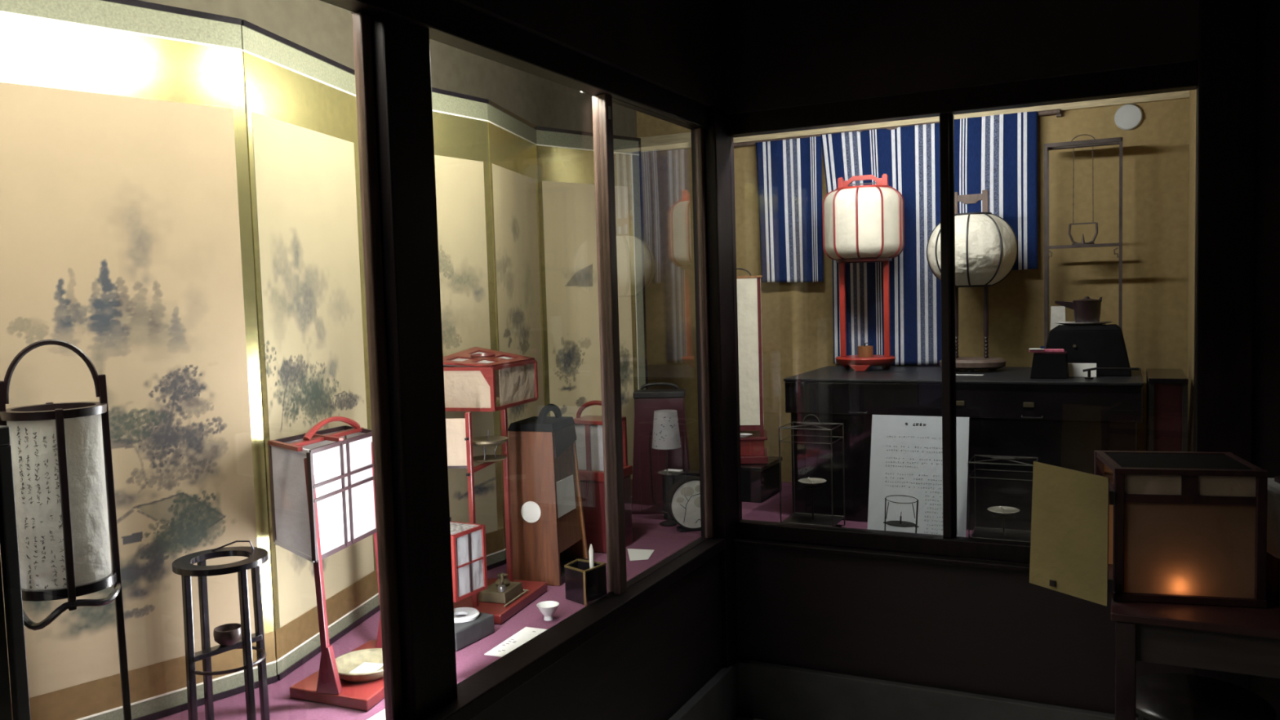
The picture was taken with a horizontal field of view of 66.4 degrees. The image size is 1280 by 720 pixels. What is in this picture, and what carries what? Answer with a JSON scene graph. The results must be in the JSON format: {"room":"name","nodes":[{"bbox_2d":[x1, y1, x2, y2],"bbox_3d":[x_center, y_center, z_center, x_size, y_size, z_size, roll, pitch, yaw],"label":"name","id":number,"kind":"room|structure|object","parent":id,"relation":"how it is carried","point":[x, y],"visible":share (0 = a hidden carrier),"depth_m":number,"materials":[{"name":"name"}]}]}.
{"room":"museum","nodes":[
{"label":"museum","id":0,"kind":"room"},
{"bbox_2d":[139,0,636,137],"bbox_3d":[-1.005,-0.188,2.374,0.070,1.920,4.580,0,4,26],"label":"wall","id":1,"kind":"structure","parent":0,"point":[324,28],"depth_m":3.11,"materials":[{"name":"grey paint"}]},
{"bbox_2d":[155,481,974,719],"bbox_3d":[-0.031,0.696,1.918,2.147,0.040,4.500,0,4,26],"label":"display platform","id":2,"kind":"structure","parent":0,"point":[647,532],"depth_m":2.38,"materials":[{"name":"fabric"}]},
{"bbox_2d":[0,425,31,719],"bbox_3d":[-0.870,0.415,1.254,0.082,0.654,0.120,0,4,26],"label":"lantern","id":3,"kind":"object","parent":2,"relation":"on","point":[10,559],"visible":1,"depth_m":1.27,"materials":[{"name":"black wood"}]},
{"bbox_2d":[0,339,132,719],"bbox_3d":[-0.846,0.349,1.445,0.139,0.760,0.139,0,4,26],"label":"lantern","id":4,"kind":"object","parent":2,"relation":"on","point":[62,462],"visible":1,"depth_m":1.39,"materials":[{"name":"paper"}]},
{"bbox_2d":[172,540,270,719],"bbox_3d":[-0.762,0.523,1.800,0.162,0.361,0.162,0,4,26],"label":"stand","id":5,"kind":"object","parent":2,"relation":"on","point":[184,566],"visible":1,"depth_m":1.76,"materials":[{"name":"black paint"}]},
{"bbox_2d":[213,622,241,646],"bbox_3d":[-0.758,0.508,1.802,0.051,0.030,0.051,0,4,26],"label":"bowl","id":6,"kind":"object","parent":5,"relation":"on","point":[227,634],"visible":0.95,"depth_m":1.79,"materials":[{"name":"brown ceramic"}]},
{"bbox_2d":[0,0,648,719],"bbox_3d":[-0.673,-0.040,2.507,0.212,1.384,2.781,0,4,26],"label":"folding screen","id":7,"kind":"object","parent":2,"relation":"on","point":[180,210],"visible":0.57,"depth_m":1.98,"materials":[{"name":"beige paper"}]},
{"bbox_2d":[0,81,257,701],"bbox_3d":[-0.977,0.050,1.858,0.001,1.092,0.471,2,5,45],"label":"painting","id":8,"kind":"object","parent":7,"relation":"on","point":[124,235],"depth_m":1.88,"materials":[{"name":"paper"}]},
{"bbox_2d":[252,111,373,627],"bbox_3d":[-0.745,0.015,2.276,0.001,1.092,0.438,-1,4,11],"label":"painting","id":9,"kind":"object","parent":7,"relation":"on","point":[306,216],"depth_m":2.23,"materials":[{"name":"paper"}]},
{"bbox_2d":[434,155,497,533],"bbox_3d":[-0.565,-0.019,2.712,0.001,1.092,0.440,1,5,34],"label":"painting","id":10,"kind":"object","parent":7,"relation":"on","point":[462,193],"depth_m":2.81,"materials":[{"name":"paper"}]},
{"bbox_2d":[492,164,543,458],"bbox_3d":[-0.381,-0.053,3.147,0.001,1.092,0.436,-1,4,11],"label":"painting","id":11,"kind":"object","parent":7,"relation":"on","point":[515,206],"depth_m":3.12,"materials":[{"name":"paper"}]},
{"bbox_2d":[542,180,634,479],"bbox_3d":[-0.175,-0.085,3.528,0.393,1.092,0.001,-5,5,-42],"label":"painting","id":12,"kind":"object","parent":7,"relation":"on","point":[571,314],"depth_m":3.49,"materials":[{"name":"paper"}]},
{"bbox_2d":[267,416,384,711],"bbox_3d":[-0.612,0.402,2.079,0.262,0.556,0.314,0,4,22],"label":"lantern","id":13,"kind":"object","parent":2,"relation":"on","point":[322,483],"visible":0.84,"depth_m":1.99,"materials":[{"name":"paper"}]},
{"bbox_2d":[335,648,383,682],"bbox_3d":[-0.575,0.645,2.055,0.147,0.027,0.147,0,4,26],"label":"bowl","id":14,"kind":"object","parent":13,"relation":"on","point":[346,663],"visible":0.53,"depth_m":2.08,"materials":[{"name":"beige ceramic"}]},
{"bbox_2d":[349,662,382,673],"bbox_3d":[-0.575,0.650,2.055,0.048,0.007,0.060,-1,4,16],"label":"pad","id":15,"kind":"object","parent":14,"relation":"in","point":[366,667],"visible":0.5,"depth_m":2.05,"materials":[{"name":"paper"}]},
{"bbox_2d":[367,708,385,719],"bbox_3d":[-0.472,0.686,1.923,0.060,0.002,0.160,0,4,26],"label":"label card","id":16,"kind":"object","parent":2,"relation":"on","point":[381,715],"visible":0.02,"depth_m":1.89,"materials":[{"name":"white paper"}]},
{"bbox_2d":[449,516,494,650],"bbox_3d":[-0.447,0.525,2.315,0.137,0.271,0.142,0,4,29],"label":"lantern","id":17,"kind":"object","parent":2,"relation":"on","point":[468,540],"visible":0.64,"depth_m":2.30,"materials":[{"name":"white paper"}]},
{"bbox_2d":[443,346,547,624],"bbox_3d":[-0.409,0.306,2.617,0.258,0.664,0.408,0,4,18],"label":"lantern","id":18,"kind":"object","parent":2,"relation":"on","point":[475,377],"visible":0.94,"depth_m":2.55,"materials":[{"name":"paint"}]},
{"bbox_2d":[472,430,508,462],"bbox_3d":[-0.394,0.221,2.533,0.106,0.078,0.106,0,4,26],"label":"oil lamp","id":19,"kind":"object","parent":18,"relation":"on","point":[484,441],"visible":0.88,"depth_m":2.53,"materials":[{"name":"brown metal"}]},
{"bbox_2d":[443,359,538,411],"bbox_3d":[-0.425,0.067,2.674,0.231,0.115,0.300,0,4,26],"label":"hood","id":20,"kind":"object","parent":18,"relation":"attached to","point":[469,384],"depth_m":2.56,"materials":[{"name":"paper"}]},
{"bbox_2d":[479,572,523,604],"bbox_3d":[-0.363,0.586,2.549,0.079,0.062,0.109,0,4,18],"label":"box","id":21,"kind":"object","parent":18,"relation":"on","point":[503,590],"visible":0.97,"depth_m":2.52,"materials":[{"name":"gold metal"}]},
{"bbox_2d":[503,589,528,606],"bbox_3d":[-0.319,0.612,2.521,0.013,0.008,0.135,0,4,18],"label":"stick","id":22,"kind":"object","parent":18,"relation":"on","point":[524,590],"visible":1,"depth_m":2.52,"materials":[{"name":"metal"}]},
{"bbox_2d":[484,626,546,657],"bbox_3d":[-0.290,0.657,2.284,0.064,0.002,0.194,0,4,26],"label":"label card","id":23,"kind":"object","parent":2,"relation":"on","point":[526,633],"visible":0.97,"depth_m":2.28,"materials":[{"name":"white paper"}]},
{"bbox_2d":[536,600,559,620],"bbox_3d":[-0.229,0.627,2.436,0.056,0.038,0.056,0,4,26],"label":"cup","id":24,"kind":"object","parent":2,"relation":"on","point":[548,608],"visible":1,"depth_m":2.43,"materials":[{"name":"white ceramic"}]},
{"bbox_2d":[507,403,588,586],"bbox_3d":[-0.269,0.372,2.827,0.158,0.498,0.225,0,4,18],"label":"wooden lantern","id":25,"kind":"object","parent":2,"relation":"on","point":[548,534],"visible":0.93,"depth_m":2.74,"materials":[{"name":"brown wood"}]},
{"bbox_2d":[564,559,607,605],"bbox_3d":[-0.149,0.588,2.592,0.096,0.090,0.102,0,4,26],"label":"box","id":26,"kind":"object","parent":2,"relation":"on","point":[584,584],"visible":0.91,"depth_m":2.57,"materials":[{"name":"black paint"}]},
{"bbox_2d":[588,544,594,568],"bbox_3d":[-0.128,0.557,2.606,0.013,0.136,0.013,0,4,26],"label":"candle","id":27,"kind":"object","parent":26,"relation":"in","point":[591,549],"visible":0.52,"depth_m":2.60,"materials":[{"name":"white wax"}]},
{"bbox_2d":[573,400,632,553],"bbox_3d":[-0.132,0.362,3.116,0.170,0.470,0.150,0,4,26],"label":"lantern","id":28,"kind":"object","parent":2,"relation":"on","point":[588,428],"visible":0.53,"depth_m":3.06,"materials":[{"name":"paint"}]},
{"bbox_2d":[627,548,653,560],"bbox_3d":[0.006,0.600,3.023,0.083,0.002,0.139,-2,4,-4],"label":"label card","id":29,"kind":"object","parent":2,"relation":"on","point":[634,554],"visible":1,"depth_m":3.02,"materials":[{"name":"white paper"}]},
{"bbox_2d":[631,382,689,514],"bbox_3d":[0.078,0.320,3.610,0.224,0.477,0.110,-1,4,4],"label":"lantern","id":30,"kind":"object","parent":2,"relation":"on","point":[646,401],"visible":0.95,"depth_m":3.56,"materials":[{"name":"brown wood"}]},
{"bbox_2d":[648,409,680,526],"bbox_3d":[0.094,0.374,3.391,0.101,0.397,0.101,2,5,44],"label":"table lamp","id":31,"kind":"object","parent":2,"relation":"on","point":[666,435],"visible":0.99,"depth_m":3.35,"materials":[{"name":"metal"}]},
{"bbox_2d":[661,467,699,519],"bbox_3d":[0.173,0.479,3.461,0.186,0.175,0.062,0,4,26],"label":"box","id":32,"kind":"object","parent":2,"relation":"on","point":[673,476],"visible":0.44,"depth_m":3.46,"materials":[{"name":"black wood"}]},
{"bbox_2d":[663,468,683,471],"bbox_3d":[0.119,0.391,3.469,0.060,0.002,0.032,0,4,26],"label":"label card","id":33,"kind":"object","parent":32,"relation":"on","point":[668,469],"visible":0.86,"depth_m":3.47,"materials":[{"name":"white paper"}]},
{"bbox_2d":[666,475,701,532],"bbox_3d":[0.179,0.486,3.308,0.174,0.180,0.050,-2,4,-12],"label":"lantern","id":34,"kind":"object","parent":2,"relation":"on","point":[683,497],"visible":0.69,"depth_m":3.28,"materials":[{"name":"paper"}]},
{"bbox_2d":[741,456,782,502],"bbox_3d":[0.405,0.464,3.862,0.250,0.137,0.255,0,4,26],"label":"stand","id":35,"kind":"object","parent":2,"relation":"on","point":[759,482],"visible":0.5,"depth_m":3.73,"materials":[{"name":"black wood"}]},
{"bbox_2d":[736,268,768,463],"bbox_3d":[0.391,0.018,3.836,0.200,0.754,0.200,-1,4,6],"label":"paper lantern","id":36,"kind":"object","parent":35,"relation":"on","point":[753,451],"visible":0.54,"depth_m":3.75,"materials":[{"name":"white paper"}]},
{"bbox_2d":[740,432,751,437],"bbox_3d":[0.392,0.290,3.763,0.088,0.013,0.040,0,4,26],"label":"saucer","id":37,"kind":"object","parent":36,"relation":"on","point":[742,435],"visible":0.64,"depth_m":3.75,"materials":[{"name":"white ceramic"}]},
{"bbox_2d":[778,413,844,526],"bbox_3d":[0.577,0.373,3.280,0.179,0.385,0.154,0,4,26],"label":"lamp","id":38,"kind":"object","parent":2,"relation":"on","point":[811,483],"visible":0.97,"depth_m":3.28,"materials":[{"name":"grey metal"}]},
{"bbox_2d":[784,513,844,526],"bbox_3d":[0.582,0.541,3.291,0.172,0.004,0.147,0,4,26],"label":"tray","id":39,"kind":"object","parent":38,"relation":"on","point":[802,518],"depth_m":3.30,"materials":[{"name":"metal"}]},
{"bbox_2d":[866,414,968,537],"bbox_3d":[0.876,0.375,3.086,0.302,0.389,0.099,0,4,26],"label":"notice sheet","id":40,"kind":"object","parent":2,"relation":"on","point":[905,492],"visible":0.75,"depth_m":3.10,"materials":[{"name":"white paper"}]},
{"bbox_2d":[783,365,1143,532],"bbox_3d":[1.138,0.292,3.447,1.123,0.493,0.579,0,4,26],"label":"chest","id":41,"kind":"object","parent":2,"relation":"on","point":[1058,422],"visible":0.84,"depth_m":3.18,"materials":[{"name":"black paint"}]},
{"bbox_2d":[822,173,904,371],"bbox_3d":[0.842,-0.327,3.675,0.294,0.726,0.300,0,4,26],"label":"lantern","id":42,"kind":"object","parent":41,"relation":"on","point":[862,224],"visible":1,"depth_m":3.57,"materials":[{"name":"beige paper"}]},
{"bbox_2d":[857,342,873,357],"bbox_3d":[0.847,-0.039,3.673,0.056,0.054,0.056,0,4,26],"label":"cup","id":43,"kind":"object","parent":42,"relation":"on","point":[864,351],"visible":1,"depth_m":3.65,"materials":[{"name":"orange wood"}]},
{"bbox_2d":[955,374,983,375],"bbox_3d":[1.124,0.051,3.342,0.092,0.002,0.022,0,4,26],"label":"label card","id":44,"kind":"object","parent":41,"relation":"on","point":[956,375],"visible":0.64,"depth_m":3.33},
{"bbox_2d":[926,190,1017,372],"bbox_3d":[1.185,-0.281,3.494,0.298,0.639,0.298,-5,5,-43],"label":"lantern","id":45,"kind":"object","parent":41,"relation":"on","point":[986,245],"visible":0.83,"depth_m":3.39,"materials":[{"name":"beige paper"}]},
{"bbox_2d":[1030,351,1069,378],"bbox_3d":[1.326,0.015,3.166,0.112,0.083,0.080,0,4,26],"label":"box","id":46,"kind":"object","parent":41,"relation":"on","point":[1044,365],"visible":0.95,"depth_m":3.13,"materials":[{"name":"black wood"}]},
{"bbox_2d":[1028,346,1064,352],"bbox_3d":[1.311,-0.035,3.156,0.104,0.019,0.050,0,4,20],"label":"lid","id":47,"kind":"object","parent":46,"relation":"on","point":[1042,349],"visible":1,"depth_m":3.14,"materials":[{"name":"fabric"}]},
{"bbox_2d":[1067,363,1096,377],"bbox_3d":[1.428,0.033,3.166,0.090,0.044,0.019,0,4,26],"label":"name card","id":48,"kind":"object","parent":41,"relation":"on","point":[1075,370],"visible":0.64,"depth_m":3.17,"materials":[{"name":"white paper"}]},
{"bbox_2d":[1044,134,1123,348],"bbox_3d":[1.550,-0.376,3.420,0.247,0.817,0.091,0,4,26],"label":"rack","id":49,"kind":"object","parent":41,"relation":"on","point":[1117,140],"visible":0.99,"depth_m":3.41,"materials":[{"name":"brown metal"}]},
{"bbox_2d":[1045,324,1131,376],"bbox_3d":[1.484,-0.035,3.258,0.275,0.162,0.156,0,4,26],"label":"box","id":50,"kind":"object","parent":41,"relation":"on","point":[1104,345],"visible":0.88,"depth_m":3.19,"materials":[{"name":"black wood"}]},
{"bbox_2d":[1050,306,1066,329],"bbox_3d":[1.457,-0.075,3.402,0.060,0.224,0.010,1,5,38],"label":"folded paper","id":51,"kind":"object","parent":50,"relation":"on","point":[1057,313],"visible":0.21,"depth_m":3.40,"materials":[{"name":"white paper"}]},
{"bbox_2d":[1054,320,1112,325],"bbox_3d":[1.476,-0.122,3.259,0.178,0.010,0.110,0,4,26],"label":"plate","id":52,"kind":"object","parent":50,"relation":"on","point":[1068,323],"visible":0.94,"depth_m":3.23,"materials":[{"name":"white ceramic"}]},
{"bbox_2d":[1054,296,1102,322],"bbox_3d":[1.463,-0.166,3.262,0.144,0.091,0.088,0,4,26],"label":"pot","id":53,"kind":"object","parent":52,"relation":"on","point":[1086,309],"visible":0.91,"depth_m":3.22,"materials":[{"name":"brown ceramic"}]},
{"bbox_2d":[1082,367,1138,378],"bbox_3d":[1.472,0.042,3.061,0.159,0.036,0.026,0,4,26],"label":"tongs","id":54,"kind":"object","parent":41,"relation":"on","point":[1088,370],"visible":1,"depth_m":3.07,"materials":[{"name":"black metal"}]},
{"bbox_2d":[968,454,1038,542],"bbox_3d":[1.119,0.434,3.011,0.189,0.269,0.144,0,4,26],"label":"lamp","id":55,"kind":"object","parent":2,"relation":"on","point":[1004,513],"visible":0.89,"depth_m":3.01,"materials":[{"name":"grey metal"}]},
{"bbox_2d":[970,528,1031,542],"bbox_3d":[1.122,0.543,3.018,0.181,0.004,0.137,0,4,26],"label":"tray","id":56,"kind":"object","parent":55,"relation":"on","point":[1011,535],"depth_m":3.03,"materials":[{"name":"metal"}]},
{"bbox_2d":[1146,368,1188,451],"bbox_3d":[1.665,0.294,3.098,0.105,0.505,0.370,0,4,26],"label":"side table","id":57,"kind":"object","parent":2,"relation":"on","point":[1166,389],"visible":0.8,"depth_m":2.94,"materials":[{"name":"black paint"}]},
{"bbox_2d":[453,0,721,108],"bbox_3d":[-0.790,-0.985,1.095,0.075,0.695,4.600,0,4,26],"label":"wall","id":58,"kind":"structure","parent":0,"point":[673,46],"depth_m":2.62,"materials":[{"name":"paint"}]},
{"bbox_2d":[320,0,707,129],"bbox_3d":[-0.587,-0.636,1.522,0.057,0.069,3.493,0,4,26],"label":"trim","id":59,"kind":"structure","parent":58,"relation":"attached to","point":[451,23],"depth_m":2.17,"materials":[{"name":"brown wood"}]},
{"bbox_2d":[471,552,722,719],"bbox_3d":[-0.735,1.055,1.233,0.065,0.575,4.600,0,4,26],"label":"wall","id":60,"kind":"structure","parent":0,"point":[647,664],"depth_m":2.65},
{"bbox_2d":[351,11,403,719],"bbox_3d":[-0.893,0.099,0.955,0.022,1.304,1.900,0,4,26],"label":"window","id":61,"kind":"structure","parent":60,"relation":"in","point":[362,21],"depth_m":1.78,"materials":[{"name":"brown wood"}]},
{"bbox_2d":[370,12,457,719],"bbox_3d":[-0.432,0.010,1.855,0.049,1.410,0.131,0,4,26],"label":"pillar","id":62,"kind":"structure","parent":60,"relation":"attached to","point":[402,67],"depth_m":1.83,"materials":[{"name":"brown wood"}]},
{"bbox_2d":[422,536,724,719],"bbox_3d":[-0.536,0.718,1.607,0.082,0.037,3.493,0,4,26],"label":"trim","id":63,"kind":"structure","parent":60,"relation":"on","point":[477,692],"depth_m":2.29,"materials":[{"name":"brown wood"}]},
{"bbox_2d":[591,95,613,592],"bbox_3d":[-0.248,-0.006,2.258,0.022,1.304,0.754,0,4,26],"label":"window","id":64,"kind":"structure","parent":60,"relation":"in","point":[594,99],"depth_m":2.56,"materials":[{"name":"brown wood"}]},
{"bbox_2d":[598,93,713,595],"bbox_3d":[0.067,-0.054,2.833,0.024,1.304,0.655,0,4,26],"label":"window","id":65,"kind":"structure","parent":60,"relation":"in","point":[605,100],"depth_m":2.57,"materials":[{"name":"brown wood"}]},
{"bbox_2d":[668,658,738,719],"bbox_3d":[-0.690,1.251,1.218,0.030,0.184,4.585,0,4,26],"label":"baseboard","id":66,"kind":"structure","parent":60,"relation":"attached to","point":[718,699],"depth_m":3.07,"materials":[{"name":"black wood"}]},
{"bbox_2d":[690,105,742,667],"bbox_3d":[0.261,0.188,3.214,0.085,1.985,0.162,0,4,26],"label":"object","id":67,"kind":"structure","parent":60,"relation":"attached to","point":[719,172],"depth_m":3.15,"materials":[{"name":"brown wood"}]},
{"bbox_2d":[735,715,762,719],"bbox_3d":[1.261,1.375,0.258,4.360,0.050,4.580,0,4,26],"label":"floor","id":68,"kind":"structure","parent":0,"point":[739,717],"depth_m":3.22,"materials":[{"name":"grey concrete"}]},
{"bbox_2d":[1110,591,1279,719],"bbox_3d":[1.463,0.870,2.176,0.745,0.689,0.490,0,4,26],"label":"table","id":69,"kind":"object","parent":68,"relation":"on","point":[1241,640],"visible":0.56,"depth_m":2.06,"materials":[{"name":"red wood"}]},
{"bbox_2d":[1029,450,1267,608],"bbox_3d":[1.147,0.382,2.266,0.469,0.304,0.287,-1,4,15],"label":"candle lantern","id":70,"kind":"object","parent":69,"relation":"on","point":[1180,527],"visible":1,"depth_m":2.16,"materials":[{"name":"red wood"}]},
{"bbox_2d":[1266,475,1279,600],"bbox_3d":[1.495,0.394,2.183,0.190,0.256,0.170,-1,4,12],"label":"paper lantern","id":71,"kind":"object","parent":69,"relation":"on","point":[1273,566],"visible":0.43,"depth_m":2.15,"materials":[{"name":"red paper"}]},
{"bbox_2d":[1135,673,1275,719],"bbox_3d":[1.285,0.995,2.263,0.310,0.440,0.310,-1,4,6],"label":"stool","id":72,"kind":"object","parent":68,"relation":"on","point":[1158,696],"visible":0.84,"depth_m":2.23,"materials":[{"name":"black wood"}]},
{"bbox_2d":[635,97,1189,482],"bbox_3d":[1.004,-0.347,3.883,2.190,1.920,0.080,0,4,26],"label":"wall","id":73,"kind":"structure","parent":0,"point":[797,321],"depth_m":3.63,"materials":[{"name":"paint"}]},
{"bbox_2d":[733,108,1061,146],"bbox_3d":[0.939,-0.892,3.804,1.286,0.025,0.040,0,4,26],"label":"rod","id":74,"kind":"object","parent":73,"relation":"attached to","point":[1058,112],"visible":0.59,"depth_m":3.83,"materials":[{"name":"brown wood"}]},
{"bbox_2d":[755,136,823,282],"bbox_3d":[0.604,-0.601,3.956,0.274,0.576,0.019,0,4,26],"label":"striped cloth","id":75,"kind":"object","parent":74,"relation":"hanging from","point":[789,171],"visible":1,"depth_m":3.96,"materials":[{"name":"fabric"}]},
{"bbox_2d":[820,123,941,365],"bbox_3d":[0.947,-0.436,3.811,0.480,0.917,0.018,0,4,26],"label":"striped cloth","id":76,"kind":"object","parent":74,"relation":"hanging from","point":[909,155],"visible":0.73,"depth_m":3.78,"materials":[{"name":"fabric"}]},
{"bbox_2d":[954,111,1037,270],"bbox_3d":[1.289,-0.612,3.615,0.333,0.573,0.018,0,4,26],"label":"striped cloth","id":77,"kind":"object","parent":74,"relation":"hanging from","point":[997,154],"visible":0.61,"depth_m":3.58,"materials":[{"name":"fabric"}]},
{"bbox_2d":[640,90,1190,153],"bbox_3d":[0.932,-0.934,3.815,2.117,0.066,0.022,0,4,26],"label":"trim","id":78,"kind":"structure","parent":73,"relation":"attached to","point":[679,140],"depth_m":3.77,"materials":[{"name":"brown wood"}]},
{"bbox_2d":[1114,103,1142,130],"bbox_3d":[1.716,-0.854,3.436,0.090,0.090,0.014,0,4,26],"label":"disc","id":79,"kind":"object","parent":73,"relation":"attached to","point":[1128,117],"visible":1,"depth_m":3.43,"materials":[{"name":"white plastic"}]},
{"bbox_2d":[719,0,1279,719],"bbox_3d":[2.244,-0.154,2.241,4.370,2.680,0.065,0,4,26],"label":"wall","id":80,"kind":"structure","parent":0,"point":[997,633],"depth_m":2.88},
{"bbox_2d":[732,519,1030,572],"bbox_3d":[0.913,0.572,2.952,1.320,0.066,0.093,0,4,26],"label":"trim","id":81,"kind":"structure","parent":80,"relation":"attached to","point":[1010,555],"depth_m":3.01,"materials":[{"name":"brown wood"}]},
{"bbox_2d":[737,658,1137,719],"bbox_3d":[2.272,1.093,2.286,4.350,0.184,0.030,0,4,26],"label":"baseboard","id":82,"kind":"structure","parent":80,"relation":"attached to","point":[766,691],"depth_m":3.06,"materials":[{"name":"black wood"}]},
{"bbox_2d":[939,113,952,537],"bbox_3d":[0.618,-0.094,3.066,0.685,1.264,0.022,0,4,26],"label":"window","id":83,"kind":"structure","parent":80,"relation":"in","point":[944,117],"depth_m":2.91,"materials":[{"name":"brown wood"}]},
{"bbox_2d":[726,60,1198,137],"bbox_3d":[0.883,-0.763,2.881,1.320,0.080,0.062,0,4,26],"label":"trim","id":84,"kind":"structure","parent":80,"relation":"attached to","point":[1182,76],"depth_m":2.81,"materials":[{"name":"brown wood"}]},
{"bbox_2d":[948,111,1196,537],"bbox_3d":[1.214,-0.094,2.796,0.648,1.264,0.022,0,4,26],"label":"window","id":85,"kind":"structure","parent":80,"relation":"in","point":[951,116],"depth_m":2.92,"materials":[{"name":"brown wood"}]},
{"bbox_2d":[1192,0,1257,690],"bbox_3d":[1.546,-0.127,2.591,0.130,2.620,0.090,0,4,26],"label":"pillar","id":86,"kind":"structure","parent":80,"relation":"attached to","point":[1226,98],"depth_m":2.54,"materials":[{"name":"brown wood"}]},
{"bbox_2d":[1186,88,1196,451],"bbox_3d":[1.745,-0.310,2.993,0.073,1.920,0.860,0,4,26],"label":"wall","id":87,"kind":"structure","parent":0,"point":[1192,168],"depth_m":3.22,"materials":[{"name":"paint"}]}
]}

